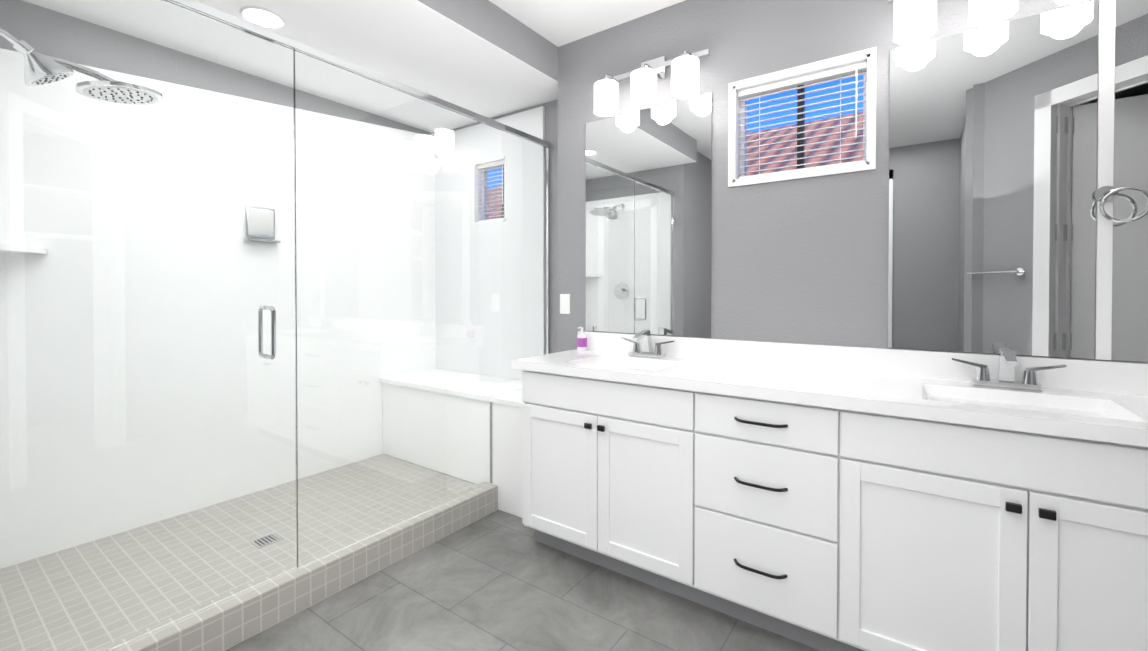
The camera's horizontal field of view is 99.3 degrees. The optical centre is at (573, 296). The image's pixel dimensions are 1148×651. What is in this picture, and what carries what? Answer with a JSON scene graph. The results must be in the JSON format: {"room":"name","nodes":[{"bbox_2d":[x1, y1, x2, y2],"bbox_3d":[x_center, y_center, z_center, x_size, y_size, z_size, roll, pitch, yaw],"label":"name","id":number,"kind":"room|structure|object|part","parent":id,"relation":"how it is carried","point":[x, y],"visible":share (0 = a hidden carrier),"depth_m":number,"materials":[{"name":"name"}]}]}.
{"room":"bathroom","nodes":[
{"label":"bathroom","id":0,"kind":"room"},
{"bbox_2d":[196,0,557,118],"bbox_3d":[-1.215,-1.250,2.437,1.349,0.004,2.370,0,1,35],"label":"ceiling","id":1,"kind":"structure","parent":0,"point":[417,44],"depth_m":2.45,"materials":[{"name":"white paint"}]},
{"bbox_2d":[239,6,284,28],"bbox_3d":[-1.385,-1.243,2.172,0.172,0.016,0.172,0,1,35],"label":"recessed light","id":2,"kind":"object","parent":1,"relation":"attached to","point":[263,17],"visible":0.98,"depth_m":2.17,"materials":[{"name":"white plastic"}]},
{"bbox_2d":[418,0,557,80],"bbox_3d":[-1.215,-1.352,2.436,1.350,0.200,2.370,0,1,35],"label":"wall","id":3,"kind":"structure","parent":0,"point":[491,22],"depth_m":2.47,"materials":[{"name":"grey paint"}]},
{"bbox_2d":[225,510,819,650],"bbox_3d":[-0.345,1.264,0.022,6.500,0.100,6.000,0,1,35],"label":"floor","id":4,"kind":"structure","parent":0,"point":[498,580],"depth_m":1.85,"materials":[{"name":"grey tile"}]},
{"bbox_2d":[0,0,549,650],"bbox_3d":[-0.852,0.104,2.193,0.124,2.172,2.364,0,1,35],"label":"shower enclosure","id":5,"kind":"object","parent":4,"relation":"on","point":[218,324],"visible":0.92,"depth_m":1.70,"materials":[{"name":"glass"}]},
{"bbox_3d":[-1.301,0.054,1.562,0.009,1.993,0.778,0,1,35],"label":"glass door","id":6,"kind":"part","parent":5,"relation":"part of","materials":[{"name":"clear glass"}]},
{"bbox_3d":[-1.134,0.130,1.798,0.124,0.195,0.016,0,1,35],"label":"handle","id":7,"kind":"part","parent":5,"relation":"part of","materials":[{"name":"silver metal"}]},
{"bbox_3d":[-0.847,0.036,2.201,0.032,2.035,2.344,0,1,35],"label":"frame","id":8,"kind":"part","parent":5,"relation":"part of","materials":[{"name":"clear glass"}]},
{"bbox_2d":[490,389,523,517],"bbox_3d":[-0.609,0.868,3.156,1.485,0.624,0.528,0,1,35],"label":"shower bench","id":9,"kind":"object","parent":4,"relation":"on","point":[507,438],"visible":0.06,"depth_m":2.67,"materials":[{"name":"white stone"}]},
{"bbox_2d":[512,361,1147,650],"bbox_3d":[0.799,0.768,1.873,2.210,0.850,0.584,0,1,35],"label":"bathroom vanity","id":10,"kind":"object","parent":4,"relation":"on","point":[831,498],"depth_m":1.52,"materials":[{"name":"white wood"}]},
{"bbox_2d":[512,349,1147,440],"bbox_3d":[0.796,0.323,1.881,2.274,0.040,0.568,0,1,35],"label":"countertop","id":11,"kind":"structure","parent":10,"relation":"on","point":[834,386],"depth_m":1.64,"materials":[{"name":"white stone"}]},
{"bbox_2d":[577,327,586,350],"bbox_3d":[0.042,0.229,2.683,0.056,0.131,0.063,0,1,35],"label":"soap bottle","id":12,"kind":"object","parent":11,"relation":"on","point":[581,340],"visible":0.98,"depth_m":2.66,"materials":[{"name":"white plastic"}]},
{"bbox_2d":[491,99,557,353],"bbox_3d":[-0.542,-0.144,3.498,1.468,2.640,0.120,0,1,35],"label":"wall","id":13,"kind":"structure","parent":0,"point":[551,122],"depth_m":3.13,"materials":[{"name":"grey paint"}]},
{"bbox_2d":[495,106,544,139],"bbox_3d":[-0.631,-0.068,3.476,1.070,2.330,0.020,0,1,35],"label":"wall","id":14,"kind":"structure","parent":13,"relation":"attached to","point":[531,122],"depth_m":3.21,"materials":[{"name":"white paint"}]},
{"bbox_2d":[489,0,684,46],"bbox_3d":[-0.345,-1.476,-0.008,6.500,0.100,6.000,0,1,35],"label":"ceiling","id":15,"kind":"structure","parent":0,"point":[557,23],"depth_m":2.50,"materials":[{"name":"white paint"}]},
{"bbox_2d":[558,0,1147,362],"bbox_3d":[1.252,-0.127,1.988,3.204,2.640,0.140,0,1,35],"label":"wall","id":16,"kind":"structure","parent":0,"point":[802,261],"depth_m":2.17,"materials":[{"name":"grey paint"}]},
{"bbox_2d":[560,294,569,313],"bbox_3d":[-0.053,0.041,2.827,0.070,0.115,0.010,0,1,35],"label":"switch plate","id":17,"kind":"object","parent":16,"relation":"attached to","point":[564,303],"visible":1,"depth_m":2.82,"materials":[{"name":"white plastic"}]},
{"bbox_2d":[586,93,711,337],"bbox_3d":[0.360,-0.388,2.529,0.720,1.160,0.006,0,1,35],"label":"vanity mirror","id":18,"kind":"object","parent":16,"relation":"attached to","point":[648,218],"visible":0.93,"depth_m":2.50,"materials":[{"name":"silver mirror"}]},
{"bbox_2d":[594,49,709,116],"bbox_3d":[0.358,-1.077,2.415,0.600,0.250,0.184,0,1,35],"label":"sconce","id":19,"kind":"object","parent":16,"relation":"attached to","point":[646,77],"visible":0.98,"depth_m":2.35,"materials":[{"name":"white glass"}]},
{"bbox_2d":[728,47,876,186],"bbox_3d":[0.991,-0.749,2.148,0.585,0.480,0.126,0,1,35],"label":"window","id":20,"kind":"structure","parent":16,"relation":"in","point":[815,119],"depth_m":2.14,"materials":[{"name":"white plastic"}]},
{"bbox_3d":[1.015,-0.750,2.182,0.545,0.440,0.043,0,1,35],"label":"frame","id":21,"kind":"part","parent":20,"relation":"part of","materials":[{"name":"white plastic"}]},
{"bbox_3d":[1.016,-0.750,2.183,0.485,0.380,0.006,0,1,35],"label":"pane","id":22,"kind":"part","parent":20,"relation":"part of","materials":[{"name":"clear glass"}]},
{"bbox_2d":[888,0,1085,43],"bbox_3d":[1.421,-1.069,1.658,0.600,0.250,0.184,0,1,35],"label":"sconce","id":23,"kind":"object","parent":16,"relation":"attached to","point":[915,20],"visible":1,"depth_m":1.70,"materials":[{"name":"white glass"}]},
{"bbox_2d":[888,0,1098,358],"bbox_3d":[1.462,-0.380,1.745,0.565,1.160,0.006,0,1,35],"label":"vanity mirror","id":24,"kind":"object","parent":16,"relation":"attached to","point":[992,177],"visible":1,"depth_m":1.72,"materials":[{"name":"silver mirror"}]},
{"bbox_2d":[1095,0,1115,359],"bbox_3d":[1.706,-0.620,1.565,0.034,1.645,0.014,0,1,35],"label":"trim","id":25,"kind":"structure","parent":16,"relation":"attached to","point":[1105,173],"depth_m":1.56,"materials":[{"name":"white wood"}]},
{"bbox_2d":[1094,186,1147,222],"bbox_3d":[1.709,-0.291,1.520,0.113,0.125,0.060,0,1,35],"label":"towel ring","id":26,"kind":"object","parent":25,"relation":"attached to","point":[1103,195],"visible":1,"depth_m":1.53,"materials":[{"name":"silver metal"}]},
{"bbox_2d":[1111,0,1147,361],"bbox_3d":[1.803,-0.377,1.502,0.195,1.160,0.006,0,1,35],"label":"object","id":27,"kind":"structure","parent":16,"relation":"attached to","point":[1129,342],"depth_m":1.53,"materials":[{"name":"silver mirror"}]},
{"bbox_2d":[578,331,1147,396],"bbox_3d":[0.954,0.251,2.103,2.274,0.100,0.020,0,1,35],"label":"backsplash","id":28,"kind":"structure","parent":0,"relation":"attached to","point":[1003,368],"depth_m":1.86,"materials":[{"name":"white stone"}]},
{"bbox_3d":[-1.848,-0.136,2.826,0.120,2.640,2.490,0,1,35],"label":"wall","id":29,"kind":"structure","parent":0,"visible":0},
{"bbox_2d":[294,143,296,478],"bbox_3d":[-1.756,-0.061,2.835,0.020,2.330,2.370,0,1,35],"label":"wall","id":30,"kind":"structure","parent":29,"relation":"attached to","point":[295,305],"depth_m":2.93,"materials":[{"name":"white"}]}
]}

